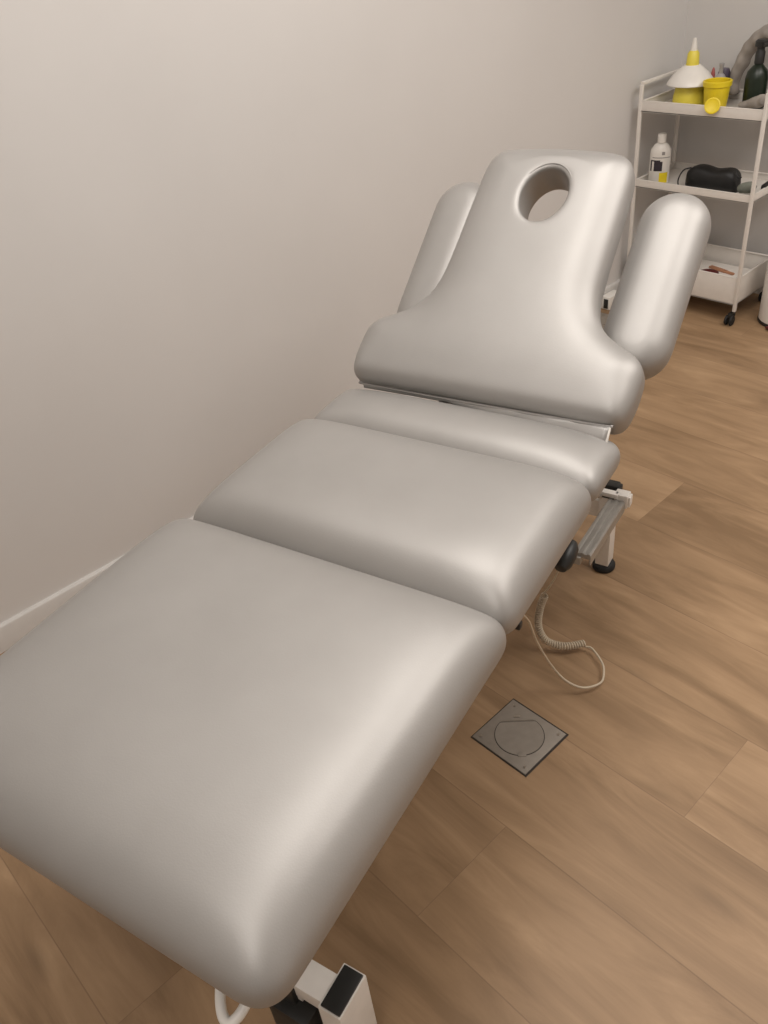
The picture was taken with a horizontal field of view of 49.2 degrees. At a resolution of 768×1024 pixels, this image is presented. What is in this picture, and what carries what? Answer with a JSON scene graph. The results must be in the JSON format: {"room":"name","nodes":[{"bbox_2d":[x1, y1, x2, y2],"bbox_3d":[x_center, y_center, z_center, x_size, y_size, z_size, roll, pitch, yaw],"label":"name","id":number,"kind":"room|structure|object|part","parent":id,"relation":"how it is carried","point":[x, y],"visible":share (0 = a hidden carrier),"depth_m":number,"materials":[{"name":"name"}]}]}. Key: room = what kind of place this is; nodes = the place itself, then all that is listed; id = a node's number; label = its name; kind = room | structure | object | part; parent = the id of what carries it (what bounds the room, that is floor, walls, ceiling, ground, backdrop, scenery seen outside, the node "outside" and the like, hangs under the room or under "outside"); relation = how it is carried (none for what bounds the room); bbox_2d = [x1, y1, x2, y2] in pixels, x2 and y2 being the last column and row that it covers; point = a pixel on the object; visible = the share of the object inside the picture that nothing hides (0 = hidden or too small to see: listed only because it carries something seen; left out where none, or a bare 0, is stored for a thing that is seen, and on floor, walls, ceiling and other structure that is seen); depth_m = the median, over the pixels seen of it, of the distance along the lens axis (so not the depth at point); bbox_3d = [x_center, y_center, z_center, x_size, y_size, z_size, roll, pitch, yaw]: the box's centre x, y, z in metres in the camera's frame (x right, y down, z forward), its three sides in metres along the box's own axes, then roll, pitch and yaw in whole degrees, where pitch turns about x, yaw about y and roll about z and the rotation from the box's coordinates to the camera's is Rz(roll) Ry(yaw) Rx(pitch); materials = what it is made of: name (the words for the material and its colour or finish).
{"room":"massage treatment room","nodes":[
{"label":"massage treatment room","id":0,"kind":"room"},
{"bbox_2d":[0,0,687,622],"bbox_3d":[-0.692,-0.985,1.840,5.205,2.550,0.100,-33,43,-31],"label":"wall","id":1,"kind":"structure","parent":0,"point":[209,209],"depth_m":2.24,"materials":[{"name":"paint"}]},
{"bbox_2d":[0,279,619,653],"bbox_3d":[-0.534,0.029,2.532,5.005,0.077,0.013,-33,43,-31],"label":"baseboard","id":2,"kind":"structure","parent":1,"relation":"attached to","point":[16,627],"depth_m":2.24,"materials":[{"name":"paint"}]},
{"bbox_2d":[601,290,615,309],"bbox_3d":[0.969,-0.904,3.573,0.095,0.056,0.042,-33,43,-31],"label":"block","id":3,"kind":"object","parent":1,"relation":"attached to","point":[607,300],"visible":0.49,"depth_m":3.55,"materials":[{"name":"white plastic"}]},
{"bbox_2d":[0,293,767,1023],"bbox_3d":[0.736,0.789,1.436,5.205,0.100,3.892,-33,43,-31],"label":"floor","id":4,"kind":"structure","parent":0,"point":[623,879],"depth_m":1.65,"materials":[{"name":"brown wood"}]},
{"bbox_2d":[0,149,710,1023],"bbox_3d":[0.037,0.045,1.610,0.679,1.026,1.696,15,42,28],"label":"table","id":5,"kind":"object","parent":4,"relation":"on","point":[210,746],"visible":1,"depth_m":1.26,"materials":[{"name":"grey leather"}]},
{"bbox_2d":[0,519,505,1008],"bbox_3d":[-0.248,0.251,1.193,0.668,0.108,0.613,15,42,28],"label":"cushion","id":6,"kind":"object","parent":5,"relation":"on","point":[210,746],"depth_m":1.07,"materials":[{"name":"grey leather"}]},
{"bbox_3d":[-0.102,0.772,1.322,0.154,0.194,0.072,15,42,28],"label":"leg","id":7,"kind":"part","parent":5,"relation":"part of","materials":[{"name":"white metal"}]},
{"bbox_2d":[193,419,590,634],"bbox_3d":[0.005,-0.018,1.515,0.648,0.110,0.381,15,42,28],"label":"seat cushion","id":8,"kind":"object","parent":5,"relation":"on","point":[483,533],"depth_m":1.42,"materials":[{"name":"grey leather"}]},
{"bbox_3d":[0.147,-0.593,1.994,0.149,0.096,0.424,15,80,28],"label":"armrest","id":9,"kind":"part","parent":5,"relation":"part of","materials":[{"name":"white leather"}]},
{"bbox_3d":[0.074,0.314,1.790,0.345,0.075,1.354,15,42,28],"label":"frame","id":10,"kind":"part","parent":5,"relation":"part of","materials":[{"name":"white metal"}]},
{"bbox_2d":[315,389,619,501],"bbox_3d":[0.148,-0.159,1.707,0.641,0.090,0.168,15,42,28],"label":"cushion","id":11,"kind":"object","parent":5,"relation":"on","point":[576,446],"depth_m":1.64,"materials":[{"name":"grey leather"}]},
{"bbox_2d":[354,149,644,434],"bbox_3d":[0.293,-0.506,1.783,0.629,0.088,0.606,15,80,28],"label":"backrest cushion","id":12,"kind":"object","parent":5,"relation":"on","point":[501,314],"depth_m":1.73,"materials":[{"name":"grey leather"}]},
{"bbox_3d":[0.330,0.053,1.662,0.108,0.113,0.071,15,42,28],"label":"lever","id":13,"kind":"part","parent":5,"relation":"part of","materials":[{"name":"black plastic"}]},
{"bbox_3d":[0.576,0.035,2.168,0.036,0.235,0.044,15,42,28],"label":"leg","id":14,"kind":"part","parent":5,"relation":"part of","materials":[{"name":"white metal"}]},
{"bbox_3d":[0.571,-0.478,1.766,0.149,0.096,0.428,15,80,28],"label":"armrest","id":15,"kind":"part","parent":5,"relation":"part of","materials":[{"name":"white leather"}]},
{"bbox_2d":[471,698,568,776],"bbox_3d":[0.296,0.488,1.831,0.147,0.005,0.154,-33,43,-31],"label":"floor outlet cover","id":16,"kind":"object","parent":4,"relation":"on","point":[520,737],"visible":1,"depth_m":1.83,"materials":[{"name":"metal"}]},
{"bbox_3d":[0.296,0.487,1.830,0.105,0.001,0.105,-33,43,-31],"label":"lid","id":17,"kind":"part","parent":16,"relation":"part of","materials":[{"name":"metal"}]},
{"bbox_2d":[627,68,767,325],"bbox_3d":[1.270,-1.242,3.310,0.325,0.852,0.511,-33,43,-31],"label":"utility cart","id":18,"kind":"object","parent":4,"relation":"on","point":[730,290],"visible":0.41,"depth_m":3.27,"materials":[{"name":"white metal"}]},
{"bbox_3d":[1.007,-1.288,3.376,0.013,0.786,0.013,-33,43,-31],"label":"post","id":19,"kind":"part","parent":18,"relation":"part of","materials":[{"name":"white metal"}]},
{"bbox_2d":[648,133,670,182],"bbox_3d":[1.090,-1.394,3.306,0.079,0.186,0.057,7,38,18],"label":"squeeze bottle","id":20,"kind":"object","parent":18,"relation":"on","point":[660,154],"visible":0.91,"depth_m":3.29,"materials":[{"name":"white plastic"}]},
{"bbox_3d":[1.079,-1.361,3.301,0.032,0.036,0.004,7,38,18],"label":"label panel","id":21,"kind":"part","parent":20,"relation":"part of","materials":[{"name":"black paper"}]},
{"bbox_3d":[1.070,-1.672,3.215,0.282,0.012,0.013,-33,43,-31],"label":"rail","id":22,"kind":"part","parent":18,"relation":"part of","materials":[{"name":"white metal"}]},
{"bbox_3d":[1.210,-1.419,3.521,0.013,0.786,0.013,-33,43,-31],"label":"post","id":23,"kind":"part","parent":18,"relation":"part of","materials":[{"name":"white metal"}]},
{"bbox_2d":[667,37,712,104],"bbox_3d":[1.149,-1.644,3.130,0.172,0.226,0.172,-33,43,-31],"label":"bottle","id":24,"kind":"object","parent":18,"relation":"on","point":[687,81],"visible":0.94,"depth_m":3.10,"materials":[{"name":"yellow plastic"}]},
{"bbox_2d":[636,161,767,203],"bbox_3d":[1.272,-1.292,3.275,0.287,0.030,0.485,-33,43,-31],"label":"tray","id":25,"kind":"object","parent":18,"relation":"on","point":[676,168],"depth_m":3.25,"materials":[{"name":"white metal"}]},
{"bbox_2d":[641,88,767,121],"bbox_3d":[1.245,-1.519,3.108,0.287,0.040,0.485,-33,43,-31],"label":"tray","id":26,"kind":"object","parent":18,"relation":"on","point":[661,103],"depth_m":3.07,"materials":[{"name":"white metal"}]},
{"bbox_2d":[677,164,741,192],"bbox_3d":[1.258,-1.275,3.200,0.097,0.083,0.250,-33,43,-31],"label":"pouch","id":27,"kind":"object","parent":18,"relation":"on","point":[706,176],"visible":0.84,"depth_m":3.17,"materials":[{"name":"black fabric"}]},
{"bbox_2d":[711,67,714,77],"bbox_3d":[1.244,-1.624,3.180,0.016,0.116,0.016,-33,43,-31],"label":"marker","id":28,"kind":"object","parent":18,"relation":"on","point":[713,69],"visible":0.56,"depth_m":3.15,"materials":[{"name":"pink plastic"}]},
{"bbox_2d":[703,77,732,113],"bbox_3d":[1.191,-1.502,3.038,0.102,0.098,0.199,17,42,29],"label":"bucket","id":29,"kind":"object","parent":18,"relation":"on","point":[716,90],"visible":0.93,"depth_m":3.03,"materials":[{"name":"yellow plastic"}]},
{"bbox_3d":[1.166,-1.465,3.007,0.052,0.052,0.110,-4,36,3],"label":"lid","id":30,"kind":"part","parent":29,"relation":"part of","materials":[{"name":"yellow plastic"}]},
{"bbox_2d":[715,63,725,77],"bbox_3d":[1.246,-1.589,3.111,0.046,0.141,0.046,-33,43,-31],"label":"spray bottle","id":31,"kind":"object","parent":18,"relation":"on","point":[721,65],"visible":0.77,"depth_m":3.08,"materials":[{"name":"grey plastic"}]},
{"bbox_2d":[718,67,730,77],"bbox_3d":[1.278,-1.613,3.161,0.044,0.115,0.044,-33,43,-31],"label":"jar","id":32,"kind":"object","parent":18,"relation":"on","point":[726,70],"visible":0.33,"depth_m":3.12,"materials":[{"name":"plastic"}]},
{"bbox_2d":[699,259,750,277],"bbox_3d":[1.309,-0.988,3.497,0.240,0.044,0.440,-33,43,-31],"label":"lid","id":33,"kind":"object","parent":18,"relation":"in","point":[705,264],"visible":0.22,"depth_m":3.48,"materials":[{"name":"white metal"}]},
{"bbox_2d":[702,269,718,273],"bbox_3d":[1.333,-0.986,3.436,0.076,0.018,0.047,14,41,26],"label":"case","id":34,"kind":"object","parent":33,"relation":"on","point":[708,270],"visible":0.5,"depth_m":3.42,"materials":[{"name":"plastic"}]},
{"bbox_2d":[709,265,734,274],"bbox_3d":[1.390,-0.994,3.447,0.020,0.008,0.122,-22,39,-20],"label":"wooden brush","id":35,"kind":"object","parent":33,"relation":"on","point":[711,266],"visible":1,"depth_m":3.44,"materials":[{"name":"orange wood"}]},
{"bbox_2d":[691,243,767,304],"bbox_3d":[1.306,-1.010,3.481,0.287,0.110,0.485,-33,43,-31],"label":"tray","id":36,"kind":"object","parent":18,"relation":"on","point":[730,290],"depth_m":3.34,"materials":[{"name":"white metal"}]},
{"bbox_2d":[737,181,756,192],"bbox_3d":[1.345,-1.202,3.104,0.068,0.045,0.048,17,42,29],"label":"cloth","id":37,"kind":"object","parent":18,"relation":"on","point":[745,187],"visible":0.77,"depth_m":3.09,"materials":[{"name":"grey fabric"}]},
{"bbox_2d":[729,24,767,94],"bbox_3d":[1.371,-1.628,3.019,0.104,0.244,0.251,-19,38,-16],"label":"towel","id":38,"kind":"object","parent":18,"relation":"on","point":[748,50],"visible":0.85,"depth_m":3.06,"materials":[{"name":"grey fabric"}]},
{"bbox_3d":[1.341,-1.105,3.072,0.013,0.786,0.013,-33,43,-31],"label":"post","id":39,"kind":"part","parent":18,"relation":"part of","materials":[{"name":"white metal"}]},
{"bbox_2d":[738,94,765,107],"bbox_3d":[1.324,-1.463,2.987,0.056,0.051,0.122,-20,38,-17],"label":"folded cloth","id":40,"kind":"object","parent":18,"relation":"on","point":[758,101],"visible":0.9,"depth_m":2.97,"materials":[{"name":"white fabric"}]},
{"bbox_2d":[742,38,767,108],"bbox_3d":[1.333,-1.564,2.992,0.078,0.223,0.078,-33,43,-31],"label":"pump bottle","id":41,"kind":"object","parent":18,"relation":"on","point":[756,79],"visible":0.89,"depth_m":2.97,"materials":[{"name":"green plastic"}]},
{"bbox_2d":[761,181,767,188],"bbox_3d":[1.430,-1.214,3.133,0.018,0.034,0.080,23,46,35],"label":"case","id":42,"kind":"object","parent":18,"relation":"on","point":[764,185],"visible":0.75,"depth_m":3.11,"materials":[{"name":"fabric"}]},
{"bbox_2d":[757,264,767,328],"bbox_3d":[1.573,-0.892,3.223,0.204,0.333,0.204,-2,36,7],"label":"pedal bin","id":43,"kind":"object","parent":4,"relation":"on","point":[762,318],"visible":1,"depth_m":3.27,"materials":[{"name":"white plastic"}]},
{"bbox_2d":[672,0,767,254],"bbox_3d":[2.449,-1.459,1.968,0.100,2.550,3.692,-33,43,-31],"label":"wall","id":44,"kind":"structure","parent":0,"point":[721,28],"depth_m":3.33,"materials":[{"name":"paint"}]}
]}

